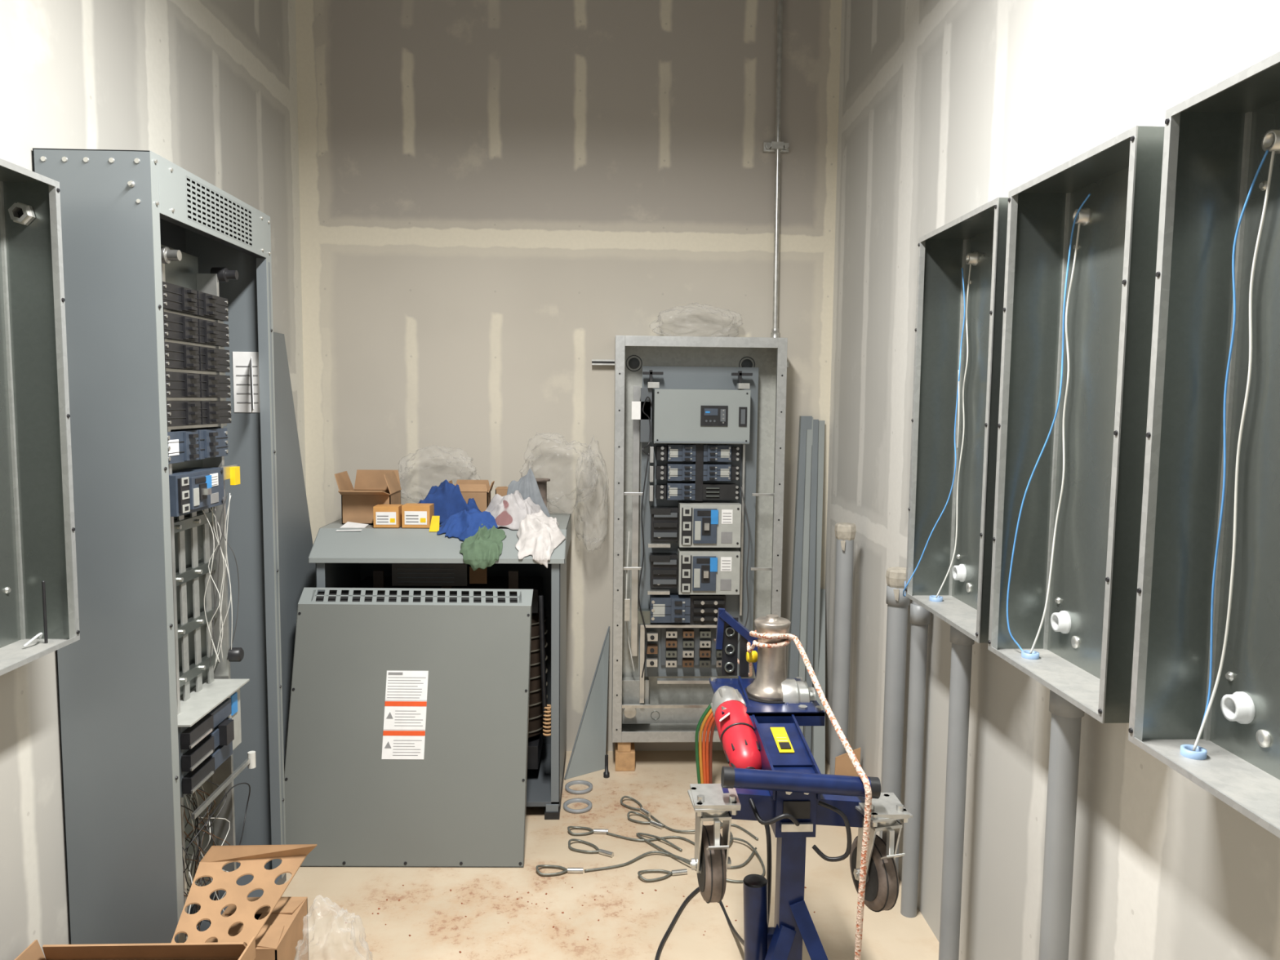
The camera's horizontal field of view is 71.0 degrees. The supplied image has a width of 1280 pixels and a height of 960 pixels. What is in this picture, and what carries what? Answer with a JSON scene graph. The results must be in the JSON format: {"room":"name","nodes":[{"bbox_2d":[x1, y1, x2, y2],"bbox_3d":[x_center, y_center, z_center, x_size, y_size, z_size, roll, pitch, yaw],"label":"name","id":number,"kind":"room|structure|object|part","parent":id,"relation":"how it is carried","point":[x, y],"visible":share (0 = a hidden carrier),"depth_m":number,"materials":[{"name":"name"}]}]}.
{"room":"electrical room","nodes":[
{"label":"electrical room","id":0,"kind":"room"},
{"bbox_2d":[0,0,306,959],"bbox_3d":[-1.474,-0.642,1.192,0.100,4.400,5.800,0,5,-2],"label":"wall","id":1,"kind":"structure","parent":0,"point":[208,87],"depth_m":2.54,"materials":[{"name":"paint"}]},
{"bbox_2d":[0,158,79,675],"bbox_3d":[-1.385,-0.127,1.828,0.136,1.065,0.534,0,5,-2],"label":"electrical enclosure","id":2,"kind":"object","parent":1,"relation":"attached to","point":[39,615],"visible":1,"depth_m":2.08,"materials":[{"name":"metal"}]},
{"bbox_2d":[295,0,841,751],"bbox_3d":[-0.321,-0.891,4.179,2.640,4.400,0.100,0,5,-2],"label":"wall","id":3,"kind":"structure","parent":0,"point":[494,193],"depth_m":4.10,"materials":[{"name":"paint"}]},
{"bbox_2d":[591,335,788,742],"bbox_3d":[0.229,0.272,4.116,0.910,1.825,0.242,0,5,-2],"label":"electrical panel","id":4,"kind":"object","parent":3,"relation":"attached to","point":[700,421],"visible":0.92,"depth_m":4.08,"materials":[{"name":"metal"}]},
{"bbox_2d":[762,0,789,337],"bbox_3d":[0.624,-1.855,4.052,0.115,2.418,0.053,0,5,-2],"label":"conduit","id":5,"kind":"object","parent":3,"relation":"attached to","point":[777,147],"visible":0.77,"depth_m":4.08,"materials":[{"name":"metal"}]},
{"bbox_2d":[786,416,812,678],"bbox_3d":[0.728,0.518,4.148,0.062,1.620,0.279,2,5,17],"label":"metal trim strip","id":6,"kind":"object","parent":3,"relation":"attached to","point":[805,422],"visible":0.64,"depth_m":4.16,"materials":[{"name":"grey paint"}]},
{"bbox_2d":[797,417,813,733],"bbox_3d":[0.755,0.521,4.144,0.037,1.615,0.294,2,5,13],"label":"metal trim strip","id":7,"kind":"object","parent":3,"relation":"attached to","point":[804,579],"visible":0.64,"depth_m":4.15,"materials":[{"name":"grey paint"}]},
{"bbox_2d":[803,419,818,750],"bbox_3d":[0.785,0.527,4.136,0.036,1.605,0.311,1,5,10],"label":"metal trim strip","id":8,"kind":"object","parent":3,"relation":"attached to","point":[812,530],"visible":0.64,"depth_m":4.14,"materials":[{"name":"grey paint"}]},
{"bbox_2d":[281,750,939,959],"bbox_3d":[-0.231,1.604,1.488,2.640,0.100,5.900,0,5,-2],"label":"floor","id":9,"kind":"structure","parent":0,"point":[436,922],"depth_m":3.04,"materials":[{"name":"concrete"}]},
{"bbox_2d":[14,936,255,959],"bbox_3d":[-1.177,1.306,1.977,0.516,0.390,0.409,0,5,-2],"label":"carton","id":10,"kind":"object","parent":9,"relation":"on","point":[218,950],"visible":1,"depth_m":2.14,"materials":[{"name":"cardboard"}]},
{"bbox_2d":[32,147,286,944],"bbox_3d":[-1.341,0.302,2.641,0.285,2.270,0.790,0,5,-2],"label":"tall cabinet","id":11,"kind":"object","parent":9,"relation":"on","point":[170,691],"visible":0.94,"depth_m":2.32,"materials":[{"name":"grey metal"}]},
{"bbox_2d":[205,897,308,959],"bbox_3d":[-1.076,1.339,2.511,0.211,0.232,0.251,0,5,-2],"label":"carton","id":12,"kind":"object","parent":9,"relation":"on","point":[284,935],"visible":0.5,"depth_m":2.51,"materials":[{"name":"cardboard"}]},
{"bbox_2d":[171,844,316,945],"bbox_3d":[-1.079,1.096,2.434,0.182,0.219,0.496,1,5,7],"label":"insert","id":13,"kind":"object","parent":12,"relation":"on","point":[252,859],"visible":0.94,"depth_m":2.41,"materials":[{"name":"brown cardboard"}]},
{"bbox_2d":[273,332,315,764],"bbox_3d":[-1.408,0.378,3.604,0.231,1.950,0.620,0,5,-2],"label":"panel","id":14,"kind":"object","parent":9,"relation":"on","point":[295,544],"visible":0.3,"depth_m":3.68,"materials":[{"name":"grey paint"}]},
{"bbox_2d":[284,587,533,866],"bbox_3d":[-0.860,0.909,3.361,0.893,0.954,0.367,0,5,-2],"label":"panel","id":15,"kind":"object","parent":9,"relation":"on","point":[407,740],"depth_m":3.33,"materials":[{"name":"grey metal"}]},
{"bbox_2d":[307,513,571,819],"bbox_3d":[-0.805,0.758,3.860,0.990,1.159,0.664,0,5,-2],"label":"electrical cabinet","id":16,"kind":"object","parent":9,"relation":"on","point":[371,557],"visible":0.34,"depth_m":3.62,"materials":[{"name":"grey metal"}]},
{"bbox_2d":[335,521,368,531],"bbox_3d":[-1.159,0.189,3.628,0.098,0.025,0.102,1,5,9],"label":"paper sheet","id":17,"kind":"object","parent":16,"relation":"on","point":[348,525],"visible":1,"depth_m":3.64,"materials":[{"name":"white paper"}]},
{"bbox_2d":[334,469,401,524],"bbox_3d":[-1.145,0.073,3.758,0.234,0.210,0.285,0,5,-2],"label":"open cardboard box","id":18,"kind":"object","parent":16,"relation":"on","point":[372,488],"visible":0.84,"depth_m":3.71,"materials":[{"name":"brown cardboard"}]},
{"bbox_2d":[373,504,402,527],"bbox_3d":[-1.024,0.146,3.652,0.102,0.086,0.088,0,5,-2],"label":"carton","id":19,"kind":"object","parent":16,"relation":"on","point":[384,515],"visible":0.98,"depth_m":3.61,"materials":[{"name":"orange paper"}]},
{"bbox_2d":[401,502,434,528],"bbox_3d":[-0.903,0.144,3.655,0.113,0.091,0.089,0,5,-2],"label":"carton","id":20,"kind":"object","parent":16,"relation":"on","point":[413,515],"visible":0.98,"depth_m":3.61,"materials":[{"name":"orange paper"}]},
{"bbox_2d":[429,515,439,531],"bbox_3d":[-0.826,0.176,3.608,0.040,0.062,0.017,0,5,-2],"label":"tag","id":21,"kind":"object","parent":16,"relation":"on","point":[434,525],"visible":1,"depth_m":3.61,"materials":[{"name":"yellow paper"}]},
{"bbox_2d":[416,479,480,523],"bbox_3d":[-0.818,0.087,3.786,0.401,0.183,0.165,0,5,-2],"label":"rag","id":22,"kind":"object","parent":16,"relation":"on","point":[447,499],"visible":0.52,"depth_m":3.74,"materials":[{"name":"fabric"}]},
{"bbox_2d":[436,508,497,541],"bbox_3d":[-0.703,0.180,3.651,0.259,0.129,0.194,2,5,18],"label":"rag","id":23,"kind":"object","parent":16,"relation":"on","point":[462,525],"visible":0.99,"depth_m":3.60,"materials":[{"name":"fabric"}]},
{"bbox_2d":[448,480,494,511],"bbox_3d":[-0.734,0.086,3.921,0.191,0.164,0.114,0,5,-2],"label":"cardboard box","id":24,"kind":"object","parent":16,"relation":"on","point":[478,490],"visible":0.41,"depth_m":3.87,"materials":[{"name":"brown cardboard"}]},
{"bbox_2d":[459,523,506,570],"bbox_3d":[-0.620,0.263,3.557,0.175,0.167,0.182,0,5,-2],"label":"rag","id":25,"kind":"object","parent":16,"relation":"on","point":[482,550],"visible":1,"depth_m":3.50,"materials":[{"name":"fabric"}]},
{"bbox_2d":[495,486,507,496],"bbox_3d":[-0.574,0.099,3.939,0.111,0.138,0.091,0,5,-2],"label":"cardboard box","id":26,"kind":"object","parent":16,"relation":"on","point":[501,491],"visible":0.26,"depth_m":3.89,"materials":[{"name":"brown cardboard"}]},
{"bbox_2d":[484,489,541,529],"bbox_3d":[-0.523,0.118,3.702,0.294,0.154,0.179,0,5,-2],"label":"striped shirt","id":27,"kind":"object","parent":16,"relation":"on","point":[508,511],"visible":0.77,"depth_m":3.65,"materials":[{"name":"fabric"}]},
{"bbox_2d":[506,468,550,516],"bbox_3d":[-0.482,0.064,3.813,0.218,0.231,0.135,0,5,-2],"label":"rag","id":28,"kind":"object","parent":16,"relation":"on","point":[527,486],"visible":0.47,"depth_m":3.77,"materials":[{"name":"fabric"}]},
{"bbox_2d":[515,509,565,568],"bbox_3d":[-0.395,0.230,3.619,0.199,0.206,0.280,1,5,4],"label":"rag","id":29,"kind":"object","parent":16,"relation":"on","point":[538,534],"visible":1,"depth_m":3.55,"materials":[{"name":"fabric"}]},
{"bbox_2d":[535,478,550,506],"bbox_3d":[-0.438,0.083,3.928,0.089,0.175,0.089,0,5,-2],"label":"spool","id":30,"kind":"object","parent":16,"relation":"on","point":[542,482],"visible":0.32,"depth_m":3.90,"materials":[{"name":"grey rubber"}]},
{"bbox_2d":[563,798,591,813],"bbox_3d":[-0.259,1.351,3.725,0.120,0.014,0.120,0,5,-2],"label":"ring","id":31,"kind":"object","parent":9,"relation":"on","point":[587,802],"visible":1,"depth_m":3.71,"materials":[{"name":"grey plastic"}]},
{"bbox_2d":[564,780,592,794],"bbox_3d":[-0.266,1.335,3.904,0.120,0.014,0.120,0,5,-2],"label":"ring","id":32,"kind":"object","parent":9,"relation":"on","point":[568,784],"visible":1,"depth_m":3.89,"materials":[{"name":"grey plastic"}]},
{"bbox_2d":[345,882,814,953],"bbox_3d":[-0.180,1.429,2.900,1.535,0.004,0.487,0,5,-2],"label":"debris","id":33,"kind":"object","parent":9,"relation":"on","point":[460,952],"visible":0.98,"depth_m":3.00,"materials":[{"name":"dirt"}]},
{"bbox_2d":[564,626,609,779],"bbox_3d":[-0.206,1.014,4.103,0.100,0.621,0.367,3,6,27],"label":"panel","id":34,"kind":"object","parent":9,"relation":"on","point":[588,752],"visible":0.92,"depth_m":4.13,"materials":[{"name":"grey paint"}]},
{"bbox_2d":[603,754,609,777],"bbox_3d":[-0.150,1.283,4.025,0.027,0.100,0.027,0,5,-2],"label":"levelling foot","id":35,"kind":"object","parent":9,"relation":"on","point":[606,774],"visible":1,"depth_m":4.02,"materials":[{"name":"black metal"}]},
{"bbox_2d":[614,742,635,771],"bbox_3d":[-0.071,1.251,4.181,0.090,0.138,0.190,0,5,-2],"label":"wood block","id":36,"kind":"object","parent":9,"relation":"on","point":[624,752],"visible":0.71,"depth_m":4.09,"materials":[{"name":"brown wood"}]},
{"bbox_2d":[535,838,756,875],"bbox_3d":[0.033,1.385,3.313,0.817,0.023,0.250,0,5,-2],"label":"sling","id":37,"kind":"object","parent":9,"relation":"on","point":[602,851],"visible":0.94,"depth_m":3.27,"materials":[{"name":"metal"}]},
{"bbox_2d":[567,821,733,845],"bbox_3d":[0.036,1.370,3.486,0.637,0.024,0.305,0,5,-2],"label":"sling","id":38,"kind":"object","parent":9,"relation":"on","point":[595,830],"visible":0.74,"depth_m":3.48,"materials":[{"name":"metal"}]},
{"bbox_2d":[620,795,758,839],"bbox_3d":[0.173,1.363,3.587,0.623,0.023,0.165,3,6,28],"label":"sling","id":39,"kind":"object","parent":9,"relation":"on","point":[643,811],"visible":0.88,"depth_m":3.62,"materials":[{"name":"metal"}]},
{"bbox_2d":[626,810,764,882],"bbox_3d":[0.201,1.379,3.403,0.487,0.024,0.530,0,5,-2],"label":"sling","id":40,"kind":"object","parent":9,"relation":"on","point":[678,872],"visible":0.9,"depth_m":3.34,"materials":[{"name":"metal"}]},
{"bbox_2d":[694,677,742,783],"bbox_3d":[0.382,1.093,3.982,0.112,0.437,0.422,4,6,30],"label":"cable bundle","id":41,"kind":"object","parent":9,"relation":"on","point":[704,771],"visible":0.51,"depth_m":3.84,"materials":[{"name":"multicoloured plastic"}]},
{"bbox_2d":[654,608,912,959],"bbox_3d":[0.263,0.884,2.839,0.675,1.128,2.386,0,5,-2],"label":"cable puller","id":42,"kind":"object","parent":9,"relation":"on","point":[773,777],"visible":1,"depth_m":2.02,"materials":[{"name":"blue metal"}]},
{"bbox_3d":[0.268,0.989,2.599,0.456,0.961,0.936,2,5,12],"label":"drill motor","id":43,"kind":"part","parent":42,"relation":"part of","materials":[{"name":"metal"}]},
{"bbox_3d":[0.341,0.948,2.194,0.570,1.096,0.855,0,5,-2],"label":"frame","id":44,"kind":"part","parent":42,"relation":"part of","materials":[{"name":"blue metal"}]},
{"bbox_2d":[811,589,825,773],"bbox_3d":[0.825,0.931,4.146,0.060,0.800,0.360,1,5,8],"label":"metal trim strip","id":45,"kind":"object","parent":9,"relation":"on","point":[818,732],"visible":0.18,"depth_m":4.13,"materials":[{"name":"grey paint"}]},
{"bbox_2d":[829,522,856,774],"bbox_3d":[0.816,0.773,3.636,0.084,1.204,0.087,0,5,-2],"label":"conduit","id":46,"kind":"object","parent":9,"relation":"on","point":[845,532],"visible":0.82,"depth_m":3.60,"materials":[{"name":"white plastic"}]},
{"bbox_2d":[834,747,860,776],"bbox_3d":[0.832,1.228,3.621,0.110,0.300,0.021,0,5,-2],"label":"cardboard sheet","id":47,"kind":"object","parent":9,"relation":"on","point":[844,766],"visible":0.29,"depth_m":3.62,"materials":[{"name":"brown cardboard"}]},
{"bbox_2d":[879,566,910,871],"bbox_3d":[0.876,0.860,3.103,0.084,1.124,0.087,0,5,-2],"label":"conduit","id":48,"kind":"object","parent":9,"relation":"on","point":[895,576],"visible":0.8,"depth_m":3.06,"materials":[{"name":"white plastic"}]},
{"bbox_2d":[900,600,930,917],"bbox_3d":[0.895,0.898,2.927,0.062,1.080,0.062,0,5,-2],"label":"conduit","id":49,"kind":"object","parent":9,"relation":"on","point":[919,620],"visible":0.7,"depth_m":2.91,"materials":[{"name":"grey metal"}]},
{"bbox_2d":[938,625,974,959],"bbox_3d":[0.879,0.925,2.507,0.064,1.098,0.064,0,5,-2],"label":"conduit","id":50,"kind":"object","parent":9,"relation":"on","point":[962,644],"visible":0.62,"depth_m":2.48,"materials":[{"name":"grey plastic"}]},
{"bbox_2d":[1038,689,1084,959],"bbox_3d":[0.901,0.974,1.950,0.068,1.098,0.068,0,5,-2],"label":"conduit","id":51,"kind":"object","parent":9,"relation":"on","point":[1066,717],"visible":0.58,"depth_m":1.91,"materials":[{"name":"grey plastic"}]},
{"bbox_2d":[824,0,1279,959],"bbox_3d":[1.063,-0.624,1.293,0.100,4.400,5.800,0,5,-2],"label":"wall","id":52,"kind":"structure","parent":0,"point":[947,108],"depth_m":2.43,"materials":[{"name":"paint"}]},
{"bbox_2d":[810,420,825,751],"bbox_3d":[0.819,0.527,4.172,0.036,1.600,0.241,2,5,11],"label":"metal trim strip","id":53,"kind":"object","parent":52,"relation":"attached to","point":[821,423],"visible":0.54,"depth_m":4.17,"materials":[{"name":"grey paint"}]},
{"bbox_2d":[902,197,1008,643],"bbox_3d":[0.886,-0.150,2.488,0.149,1.087,0.673,0,5,-2],"label":"box","id":54,"kind":"object","parent":52,"relation":"attached to","point":[962,262],"visible":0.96,"depth_m":2.63,"materials":[{"name":"metal"}]},
{"bbox_2d":[987,125,1164,723],"bbox_3d":[0.913,-0.105,1.850,0.144,1.065,0.494,0,5,-2],"label":"box","id":55,"kind":"object","parent":52,"relation":"attached to","point":[1082,233],"visible":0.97,"depth_m":1.98,"materials":[{"name":"metal"}]},
{"bbox_2d":[1128,51,1279,838],"bbox_3d":[0.936,-0.054,1.278,0.144,1.065,0.494,0,5,-2],"label":"box","id":56,"kind":"object","parent":52,"relation":"attached to","point":[1205,704],"visible":1,"depth_m":1.49,"materials":[{"name":"metal"}]}
]}

